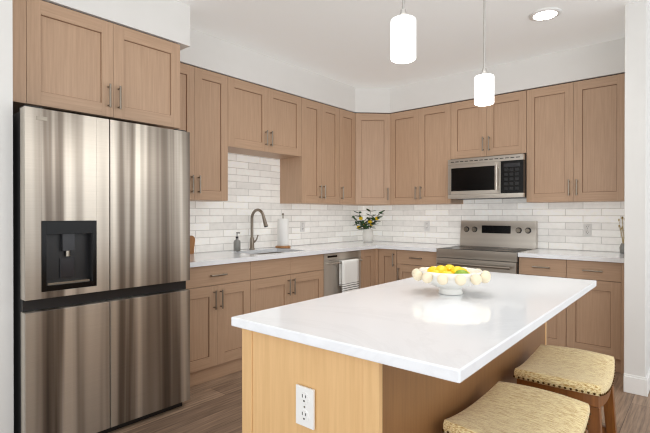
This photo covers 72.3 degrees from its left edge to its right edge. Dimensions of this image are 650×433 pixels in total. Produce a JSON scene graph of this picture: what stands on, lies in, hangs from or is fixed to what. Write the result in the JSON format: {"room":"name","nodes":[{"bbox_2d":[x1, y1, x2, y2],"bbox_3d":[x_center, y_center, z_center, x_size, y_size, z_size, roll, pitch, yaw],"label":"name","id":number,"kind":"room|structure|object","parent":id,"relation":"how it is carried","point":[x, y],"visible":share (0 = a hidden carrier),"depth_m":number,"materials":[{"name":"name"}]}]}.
{"room":"kitchen","nodes":[
{"label":"kitchen","id":0,"kind":"room"},
{"bbox_2d":[0,0,13,432],"bbox_3d":[-2.734,-0.122,1.606,0.877,2.740,2.495,0,0,41],"label":"wall","id":1,"kind":"structure","parent":0,"point":[6,245],"depth_m":2.25,"materials":[{"name":"paint"}]},
{"bbox_2d":[199,240,362,252],"bbox_3d":[-0.872,-0.134,4.357,0.120,2.740,4.104,0,0,41],"label":"wall","id":2,"kind":"structure","parent":0,"point":[269,247],"depth_m":4.75,"materials":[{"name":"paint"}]},
{"bbox_2d":[12,0,127,121],"bbox_3d":[-1.710,-0.910,2.780,0.644,0.595,0.618,0,0,41],"label":"upper cabinet","id":3,"kind":"object","parent":2,"relation":"attached to","point":[67,60],"depth_m":2.57,"materials":[{"name":"brown wood"}]},
{"bbox_2d":[128,28,183,129],"bbox_3d":[-1.426,-0.911,3.110,0.644,0.595,0.530,0,0,41],"label":"upper cabinet","id":4,"kind":"object","parent":2,"relation":"attached to","point":[155,68],"depth_m":2.97,"materials":[{"name":"brown wood"}]},
{"bbox_2d":[184,63,235,201],"bbox_3d":[-1.141,-0.672,3.693,0.318,1.078,0.722,0,0,41],"label":"upper cabinet","id":5,"kind":"object","parent":2,"relation":"attached to","point":[209,96],"depth_m":3.68,"materials":[{"name":"brown wood"}]},
{"bbox_2d":[236,78,303,159],"bbox_3d":[-0.654,-0.908,4.260,0.318,0.610,0.913,0,0,41],"label":"upper cabinet","id":6,"kind":"object","parent":2,"relation":"attached to","point":[269,122],"depth_m":4.17,"materials":[{"name":"brown wood"}]},
{"bbox_2d":[190,153,363,252],"bbox_3d":[-0.496,-0.154,4.698,0.006,0.943,3.084,0,0,41],"label":"backsplash","id":7,"kind":"structure","parent":2,"relation":"attached to","point":[253,182],"depth_m":4.49,"materials":[{"name":"tile"}]},
{"bbox_2d":[300,222,304,231],"bbox_3d":[-0.252,0.114,4.971,0.009,0.115,0.070,0,0,41],"label":"electrical outlet","id":8,"kind":"object","parent":7,"relation":"attached to","point":[302,226],"visible":1,"depth_m":4.97,"materials":[{"name":"white plastic"}]},
{"bbox_2d":[280,98,343,203],"bbox_3d":[-0.158,-0.677,4.839,0.318,1.078,0.749,0,0,41],"label":"upper cabinet","id":9,"kind":"object","parent":2,"relation":"attached to","point":[318,178],"depth_m":4.70,"materials":[{"name":"brown wood"}]},
{"bbox_2d":[324,110,355,204],"bbox_3d":[0.116,-0.678,5.158,0.318,1.078,0.372,0,0,41],"label":"upper cabinet","id":10,"kind":"object","parent":2,"relation":"attached to","point":[349,117],"depth_m":5.12,"materials":[{"name":"brown wood"}]},
{"bbox_2d":[108,370,649,432],"bbox_3d":[0.403,1.272,1.703,5.520,0.050,6.720,0,0,41],"label":"floor","id":11,"kind":"structure","parent":0,"point":[213,406],"depth_m":2.81,"materials":[{"name":"brown wood"}]},
{"bbox_2d":[13,105,189,432],"bbox_3d":[-1.504,0.340,2.833,0.848,1.804,0.928,0,0,41],"label":"refrigerator","id":12,"kind":"object","parent":11,"relation":"on","point":[101,274],"visible":1,"depth_m":2.47,"materials":[{"name":"silver metal"}]},
{"bbox_2d":[186,261,257,386],"bbox_3d":[-1.030,0.800,3.605,0.616,0.876,0.720,0,0,41],"label":"base cabinet","id":13,"kind":"object","parent":11,"relation":"on","point":[221,295],"depth_m":3.39,"materials":[{"name":"brown wood"}]},
{"bbox_2d":[258,269,323,310],"bbox_3d":[-0.566,0.907,4.146,0.616,0.659,0.983,0,0,41],"label":"base cabinet","id":14,"kind":"object","parent":11,"relation":"on","point":[276,287],"depth_m":3.93,"materials":[{"name":"brown wood"}]},
{"bbox_2d":[323,250,361,296],"bbox_3d":[-0.020,0.797,4.726,0.657,0.871,0.603,0,0,41],"label":"dishwasher","id":15,"kind":"object","parent":11,"relation":"on","point":[331,273],"visible":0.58,"depth_m":4.44,"materials":[{"name":"silver metal"}]},
{"bbox_2d":[339,259,358,292],"bbox_3d":[0.250,0.627,4.546,0.044,0.374,0.280,0,0,41],"label":"hanging towel","id":16,"kind":"object","parent":15,"relation":"hanging from","point":[348,275],"visible":0.9,"depth_m":4.52,"materials":[{"name":"fabric"}]},
{"bbox_2d":[318,249,374,287],"bbox_3d":[0.237,0.794,5.081,0.616,0.876,0.263,0,0,41],"label":"base cabinet","id":17,"kind":"object","parent":11,"relation":"on","point":[368,255],"depth_m":4.87,"materials":[{"name":"brown wood"}]},
{"bbox_2d":[190,241,405,266],"bbox_3d":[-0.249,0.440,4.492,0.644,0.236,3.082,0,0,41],"label":"countertop","id":18,"kind":"structure","parent":17,"relation":"on","point":[217,258],"depth_m":4.12,"materials":[{"name":"white stone"}]},
{"bbox_2d":[190,235,194,253],"bbox_3d":[-1.197,0.245,3.836,0.042,0.160,0.160,0,0,41],"label":"cutting board","id":19,"kind":"object","parent":18,"relation":"on","point":[192,242],"visible":0.25,"depth_m":3.87,"materials":[{"name":"brown wood"}]},
{"bbox_2d":[234,232,240,250],"bbox_3d":[-0.816,0.234,4.141,0.072,0.175,0.064,0,0,41],"label":"soap dispenser","id":20,"kind":"object","parent":18,"relation":"on","point":[237,244],"visible":0.98,"depth_m":4.12,"materials":[{"name":"grey"}]},
{"bbox_2d":[249,208,267,249],"bbox_3d":[-0.626,0.122,4.288,0.250,0.398,0.094,0,0,41],"label":"faucet","id":21,"kind":"object","parent":18,"relation":"on","point":[252,241],"visible":1,"depth_m":4.32,"materials":[{"name":"silver metal"}]},
{"bbox_2d":[275,213,290,247],"bbox_3d":[-0.429,0.142,4.551,0.156,0.355,0.156,0,0,41],"label":"paper towel holder","id":22,"kind":"object","parent":18,"relation":"on","point":[282,232],"visible":1,"depth_m":4.50,"materials":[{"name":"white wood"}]},
{"bbox_2d":[352,209,384,241],"bbox_3d":[0.535,0.107,5.527,0.451,0.417,0.355,0,0,41],"label":"potted plant","id":23,"kind":"object","parent":18,"relation":"on","point":[367,233],"visible":1,"depth_m":5.49,"materials":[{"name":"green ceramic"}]},
{"bbox_2d":[375,248,402,284],"bbox_3d":[0.889,0.794,5.123,0.353,0.876,0.644,0,0,41],"label":"base cabinet","id":24,"kind":"object","parent":11,"relation":"on","point":[388,262],"depth_m":4.91,"materials":[{"name":"brown wood"}]},
{"bbox_2d":[377,242,623,262],"bbox_3d":[1.677,0.340,4.445,2.339,0.036,0.644,0,0,41],"label":"countertop","id":25,"kind":"structure","parent":24,"relation":"on","point":[601,256],"depth_m":3.97,"materials":[{"name":"white stone"}]},
{"bbox_2d":[618,216,623,252],"bbox_3d":[2.636,0.161,3.920,0.090,0.324,0.057,0,0,41],"label":"vase","id":26,"kind":"object","parent":25,"relation":"on","point":[621,247],"visible":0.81,"depth_m":3.92,"materials":[{"name":"grey"}]},
{"bbox_2d":[242,322,546,432],"bbox_3d":[0.451,0.805,1.973,0.579,0.881,1.670,0,0,40],"label":"kitchen island","id":27,"kind":"object","parent":11,"relation":"on","point":[355,395],"visible":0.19,"depth_m":1.34,"materials":[{"name":"brown wood"}]},
{"bbox_2d":[296,384,314,429],"bbox_3d":[-0.059,0.557,1.303,0.070,0.115,0.009,0,0,40],"label":"outlet","id":28,"kind":"object","parent":27,"relation":"attached to","point":[305,406],"visible":1,"depth_m":1.30,"materials":[{"name":"white plastic"}]},
{"bbox_2d":[231,272,595,382],"bbox_3d":[0.545,0.348,1.893,0.794,0.031,1.730,0,0,40],"label":"island countertop","id":29,"kind":"structure","parent":27,"relation":"on","point":[412,324],"depth_m":1.45,"materials":[{"name":"white stone"}]},
{"bbox_2d":[412,264,490,294],"bbox_3d":[0.543,0.271,1.923,0.332,0.122,0.329,0,0,41],"label":"fruit bowl","id":30,"kind":"object","parent":29,"relation":"on","point":[448,279],"visible":1,"depth_m":1.84,"materials":[{"name":"white ceramic"}]},
{"bbox_2d":[403,250,436,278],"bbox_3d":[1.135,0.795,4.930,0.554,0.876,0.616,0,0,41],"label":"base cabinet","id":31,"kind":"object","parent":11,"relation":"on","point":[412,260],"depth_m":4.68,"materials":[{"name":"brown wood"}]},
{"bbox_2d":[436,220,537,273],"bbox_3d":[1.606,0.640,4.448,0.778,1.189,0.719,0,0,41],"label":"range","id":32,"kind":"object","parent":11,"relation":"on","point":[494,246],"visible":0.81,"depth_m":4.45,"materials":[{"name":"silver metal"}]},
{"bbox_2d":[442,381,590,432],"bbox_3d":[0.617,0.931,1.413,0.350,0.634,0.500,0,0,43],"label":"stool","id":33,"kind":"object","parent":11,"relation":"on","point":[502,407],"visible":1,"depth_m":1.42,"materials":[{"name":"fabric"}]},
{"bbox_2d":[513,344,616,432],"bbox_3d":[1.020,0.929,1.883,0.350,0.634,0.500,0,0,39],"label":"stool","id":34,"kind":"object","parent":11,"relation":"on","point":[585,376],"visible":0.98,"depth_m":1.79,"materials":[{"name":"fabric"}]},
{"bbox_2d":[519,257,623,373],"bbox_3d":[2.258,0.799,3.966,0.832,0.876,0.616,0,0,41],"label":"base cabinet","id":35,"kind":"object","parent":11,"relation":"on","point":[592,320],"depth_m":3.64,"materials":[{"name":"brown wood"}]},
{"bbox_2d":[177,0,649,87],"bbox_3d":[0.403,-1.518,1.691,5.520,0.050,6.720,0,0,41],"label":"ceiling","id":36,"kind":"structure","parent":0,"point":[347,42],"depth_m":3.61,"materials":[{"name":"paint"}]},
{"bbox_2d":[44,0,624,112],"bbox_3d":[0.308,-1.355,3.339,2.989,0.287,4.102,0,0,41],"label":"soffit","id":37,"kind":"structure","parent":36,"relation":"attached to","point":[168,20],"depth_m":4.05,"materials":[{"name":"paint"}]},
{"bbox_2d":[390,0,415,63],"bbox_3d":[0.290,-1.035,1.645,0.124,0.912,0.124,0,0,41],"label":"pendant light","id":38,"kind":"object","parent":36,"relation":"hanging from","point":[403,37],"visible":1,"depth_m":1.61,"materials":[{"name":"white glass"}]},
{"bbox_2d":[474,0,493,105],"bbox_3d":[0.789,-1.025,2.205,0.124,0.936,0.124,0,0,41],"label":"pendant light","id":39,"kind":"object","parent":36,"relation":"hanging from","point":[484,88],"visible":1,"depth_m":2.17,"materials":[{"name":"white glass"}]},
{"bbox_2d":[529,7,561,20],"bbox_3d":[1.629,-1.492,3.295,0.220,0.013,0.220,0,0,41],"label":"recessed light","id":40,"kind":"object","parent":36,"relation":"in","point":[545,14],"visible":1,"depth_m":3.28,"materials":[{"name":"white"}]},
{"bbox_2d":[386,241,608,251],"bbox_3d":[2.552,-0.133,4.201,5.520,2.740,0.120,0,0,41],"label":"wall","id":41,"kind":"structure","parent":0,"point":[538,248],"depth_m":4.46,"materials":[{"name":"tile"}]},
{"bbox_2d":[355,113,390,205],"bbox_3d":[0.546,-0.679,5.431,0.614,1.078,0.607,0,0,41],"label":"upper cabinet","id":42,"kind":"object","parent":41,"relation":"attached to","point":[372,159],"visible":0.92,"depth_m":5.21,"materials":[{"name":"brown wood"}]},
{"bbox_2d":[390,102,462,204],"bbox_3d":[1.181,-0.678,5.077,0.830,1.078,0.318,0,0,41],"label":"upper cabinet","id":43,"kind":"object","parent":41,"relation":"attached to","point":[423,141],"depth_m":4.94,"materials":[{"name":"brown wood"}]},
{"bbox_2d":[458,90,525,158],"bbox_3d":[1.731,-0.911,4.603,0.761,0.608,0.318,0,0,41],"label":"upper cabinet","id":44,"kind":"object","parent":41,"relation":"attached to","point":[498,128],"depth_m":4.44,"materials":[{"name":"brown wood"}]},
{"bbox_2d":[448,154,526,199],"bbox_3d":[1.690,-0.389,4.557,0.756,0.408,0.437,0,0,41],"label":"microwave","id":45,"kind":"object","parent":44,"relation":"attached to","point":[497,177],"visible":0.98,"depth_m":4.40,"materials":[{"name":"silver metal"}]},
{"bbox_2d":[364,198,623,251],"bbox_3d":[1.642,-0.154,4.898,2.990,0.943,0.006,0,0,41],"label":"backsplash","id":46,"kind":"structure","parent":41,"relation":"attached to","point":[560,225],"depth_m":4.62,"materials":[{"name":"tile"}]},
{"bbox_2d":[424,221,429,230],"bbox_3d":[1.207,0.113,5.263,0.070,0.115,0.009,0,0,41],"label":"electrical outlet","id":47,"kind":"object","parent":46,"relation":"attached to","point":[426,225],"visible":1,"depth_m":5.26,"materials":[{"name":"white plastic"}]},
{"bbox_2d":[583,224,591,235],"bbox_3d":[2.467,0.127,4.181,0.070,0.115,0.009,0,0,41],"label":"electrical outlet","id":48,"kind":"object","parent":46,"relation":"attached to","point":[587,229],"visible":1,"depth_m":4.18,"materials":[{"name":"white plastic"}]},
{"bbox_2d":[518,73,624,202],"bbox_3d":[2.319,-0.674,4.100,0.926,1.078,0.318,0,0,41],"label":"upper cabinet","id":49,"kind":"object","parent":41,"relation":"attached to","point":[568,139],"depth_m":3.96,"materials":[{"name":"brown wood"}]},
{"bbox_2d":[623,0,649,396],"bbox_3d":[2.500,-0.130,3.489,0.139,2.740,1.028,0,0,41],"label":"wall","id":50,"kind":"structure","parent":0,"point":[636,378],"depth_m":3.12,"materials":[{"name":"paint"}]}
]}

